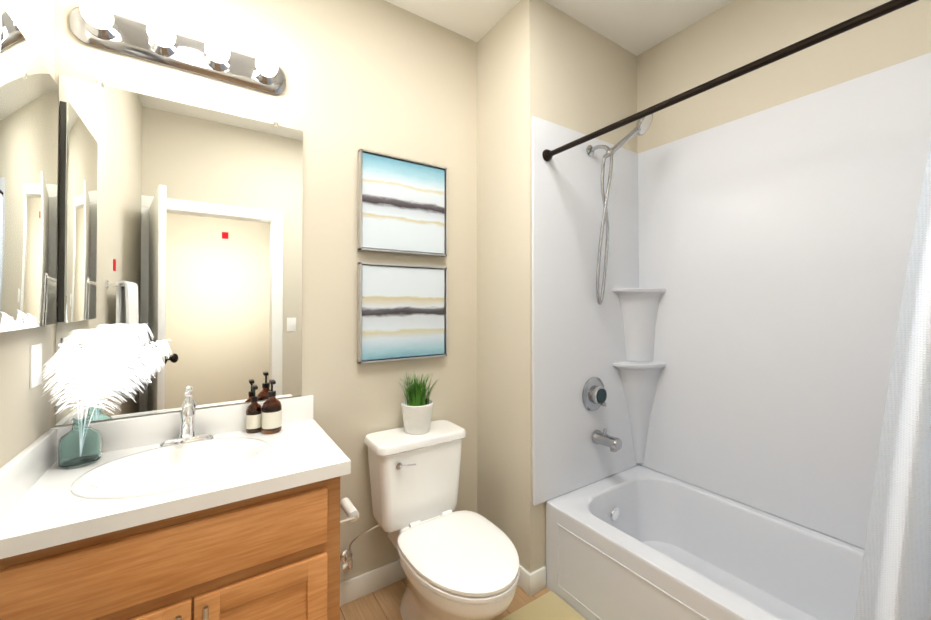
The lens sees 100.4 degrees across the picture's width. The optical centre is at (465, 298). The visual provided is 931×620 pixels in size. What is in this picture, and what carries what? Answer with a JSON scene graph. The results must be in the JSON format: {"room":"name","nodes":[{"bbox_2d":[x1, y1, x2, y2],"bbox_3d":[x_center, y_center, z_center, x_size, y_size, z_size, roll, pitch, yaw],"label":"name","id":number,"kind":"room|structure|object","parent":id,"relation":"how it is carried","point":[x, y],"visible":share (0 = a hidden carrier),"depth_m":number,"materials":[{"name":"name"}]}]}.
{"room":"bathroom","nodes":[
{"label":"bathroom","id":0,"kind":"room"},
{"bbox_2d":[340,578,549,619],"bbox_3d":[0.610,1.391,0.581,2.740,0.100,3.420,0,-1,-34],"label":"floor","id":1,"kind":"structure","parent":0,"point":[382,603],"depth_m":1.71,"materials":[{"name":"brown wood"}]},
{"bbox_2d":[0,391,350,619],"bbox_3d":[-0.829,0.837,1.208,0.786,1.022,0.552,0,-1,-34],"label":"bathroom vanity","id":2,"kind":"object","parent":1,"relation":"on","point":[188,511],"visible":1,"depth_m":1.06,"materials":[{"name":"brown wood"}]},
{"bbox_2d":[41,327,163,468],"bbox_3d":[-1.091,0.299,1.181,0.282,0.415,0.218,0,-1,-34],"label":"vase","id":3,"kind":"object","parent":2,"relation":"on","point":[80,444],"visible":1,"depth_m":1.18,"materials":[{"name":"teal glass"}]},
{"bbox_2d":[246,385,261,433],"bbox_3d":[-0.808,0.421,1.485,0.057,0.177,0.064,0,-1,-34],"label":"soap bottle","id":4,"kind":"object","parent":2,"relation":"on","point":[254,416],"visible":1,"depth_m":1.47,"materials":[{"name":"orange glass"}]},
{"bbox_2d":[262,379,281,433],"bbox_3d":[-0.741,0.411,1.485,0.069,0.197,0.070,0,-1,-34],"label":"soap bottle","id":5,"kind":"object","parent":2,"relation":"on","point":[272,414],"visible":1,"depth_m":1.46,"materials":[{"name":"orange glass"}]},
{"bbox_2d":[340,497,358,523],"bbox_3d":[-0.434,0.750,1.365,0.088,0.036,0.166,0,-1,-34],"label":"toilet paper holder","id":6,"kind":"object","parent":2,"relation":"attached to","point":[349,509],"visible":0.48,"depth_m":1.34,"materials":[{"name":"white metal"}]},
{"bbox_2d":[364,420,518,619],"bbox_3d":[-0.082,0.984,1.575,0.441,0.736,0.744,0,-1,-34],"label":"toilet","id":7,"kind":"object","parent":1,"relation":"on","point":[460,565],"visible":1,"depth_m":1.58,"materials":[{"name":"white ceramic"}]},
{"bbox_2d":[398,373,436,434],"bbox_3d":[-0.204,0.478,1.792,0.218,0.277,0.190,0,-1,-34],"label":"plant pot","id":8,"kind":"object","parent":7,"relation":"on","point":[417,406],"visible":1,"depth_m":1.75,"materials":[{"name":"white ceramic"}]},
{"bbox_2d":[502,590,586,619],"bbox_3d":[0.488,1.342,1.376,0.296,0.016,0.780,0,-1,-34],"label":"bath mat","id":9,"kind":"object","parent":1,"relation":"on","point":[551,605],"visible":0.97,"depth_m":1.66,"materials":[{"name":"brown fabric"}]},
{"bbox_2d":[546,465,863,619],"bbox_3d":[1.110,1.150,1.401,0.761,0.400,1.528,0,-1,-34],"label":"bathtub","id":10,"kind":"object","parent":1,"relation":"on","point":[638,542],"visible":1,"depth_m":1.64,"materials":[{"name":"white ceramic"}]},
{"bbox_2d":[0,0,930,582],"bbox_3d":[0.610,-0.048,0.596,2.740,2.780,3.420,0,-1,-34],"label":"wall","id":11,"kind":"structure","parent":0,"point":[382,76],"depth_m":1.82,"materials":[{"name":"beige paint"}]},
{"bbox_2d":[0,3,58,332],"bbox_3d":[-1.155,-0.289,1.020,0.024,0.736,0.401,0,-1,-34],"label":"medicine cabinet mirror","id":12,"kind":"object","parent":11,"relation":"attached to","point":[29,86],"visible":1,"depth_m":0.99,"materials":[{"name":"silver metal"}]},
{"bbox_2d":[30,343,41,388],"bbox_3d":[-1.227,0.192,1.112,0.009,0.120,0.075,0,-1,-34],"label":"outlet","id":13,"kind":"object","parent":11,"relation":"attached to","point":[35,365],"visible":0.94,"depth_m":1.08,"materials":[{"name":"white plastic"}]},
{"bbox_2d":[69,0,285,94],"bbox_3d":[-0.978,-0.895,1.380,0.640,0.124,0.132,0,-1,-34],"label":"sconce","id":14,"kind":"object","parent":11,"relation":"attached to","point":[96,23],"visible":1,"depth_m":1.37,"materials":[{"name":"silver metal"}]},
{"bbox_2d":[55,75,302,425],"bbox_3d":[-0.994,-0.160,1.435,0.730,1.130,0.008,0,-1,-34],"label":"mirror","id":15,"kind":"object","parent":11,"relation":"attached to","point":[179,235],"visible":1,"depth_m":1.41,"materials":[{"name":"clear glass"}]},
{"bbox_2d":[340,525,379,572],"bbox_3d":[-0.466,1.091,1.715,0.165,0.186,0.103,0,-1,-34],"label":"supply valve","id":16,"kind":"object","parent":11,"relation":"attached to","point":[346,559],"visible":1,"depth_m":1.68,"materials":[{"name":"silver metal"}]},
{"bbox_2d":[340,559,405,605],"bbox_3d":[-0.289,1.308,1.883,0.860,0.095,0.017,0,-1,-34],"label":"baseboard","id":17,"kind":"structure","parent":11,"relation":"attached to","point":[376,579],"depth_m":1.78,"materials":[{"name":"white wood"}]},
{"bbox_2d":[357,262,446,363],"bbox_3d":[-0.293,0.067,1.880,0.455,0.455,0.038,0,-1,-34],"label":"picture frame","id":18,"kind":"object","parent":11,"relation":"attached to","point":[401,312],"visible":1,"depth_m":1.85,"materials":[{"name":"multicoloured paper"}]},
{"bbox_2d":[358,149,446,256],"bbox_3d":[-0.293,-0.445,1.885,0.455,0.455,0.038,0,-1,-34],"label":"picture frame","id":19,"kind":"object","parent":11,"relation":"attached to","point":[402,205],"visible":1,"depth_m":1.86,"materials":[{"name":"multicoloured paper"}]},
{"bbox_2d":[517,564,539,595],"bbox_3d":[0.200,1.308,1.939,0.044,0.095,0.404,0,-1,-34],"label":"baseboard","id":20,"kind":"structure","parent":11,"relation":"attached to","point":[528,582],"depth_m":1.78,"materials":[{"name":"white wood"}]},
{"bbox_2d":[532,52,930,548],"bbox_3d":[1.079,0.050,1.391,0.838,1.800,1.530,0,-1,-34],"label":"wall surround","id":21,"kind":"object","parent":11,"relation":"attached to","point":[732,336],"visible":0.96,"depth_m":1.80,"materials":[{"name":"white plastic"}]},
{"bbox_2d":[582,114,652,451],"bbox_3d":[0.772,-0.077,1.941,0.273,1.675,0.251,0,-1,-34],"label":"shower fixture set","id":22,"kind":"object","parent":21,"relation":"attached to","point":[594,394],"visible":1,"depth_m":1.96,"materials":[{"name":"grey metal"}]},
{"bbox_2d":[542,0,918,161],"bbox_3d":[0.799,-0.682,1.213,0.056,0.056,1.500,0,-1,-34],"label":"curtain rod","id":23,"kind":"object","parent":21,"relation":"attached to","point":[846,25],"visible":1,"depth_m":1.13,"materials":[{"name":"black metal"}]},
{"bbox_2d":[855,141,930,619],"bbox_3d":[1.025,0.259,0.783,0.132,1.929,0.430,0,-1,-34],"label":"shower curtain","id":24,"kind":"object","parent":23,"relation":"hanging from","point":[895,581],"visible":1,"depth_m":0.84,"materials":[{"name":"white fabric"}]},
{"bbox_2d":[385,0,732,55],"bbox_3d":[0.610,-1.488,0.611,2.740,0.100,3.420,0,-1,-34],"label":"ceiling","id":25,"kind":"structure","parent":0,"point":[636,27],"depth_m":1.95,"materials":[{"name":"white paint"}]}
]}

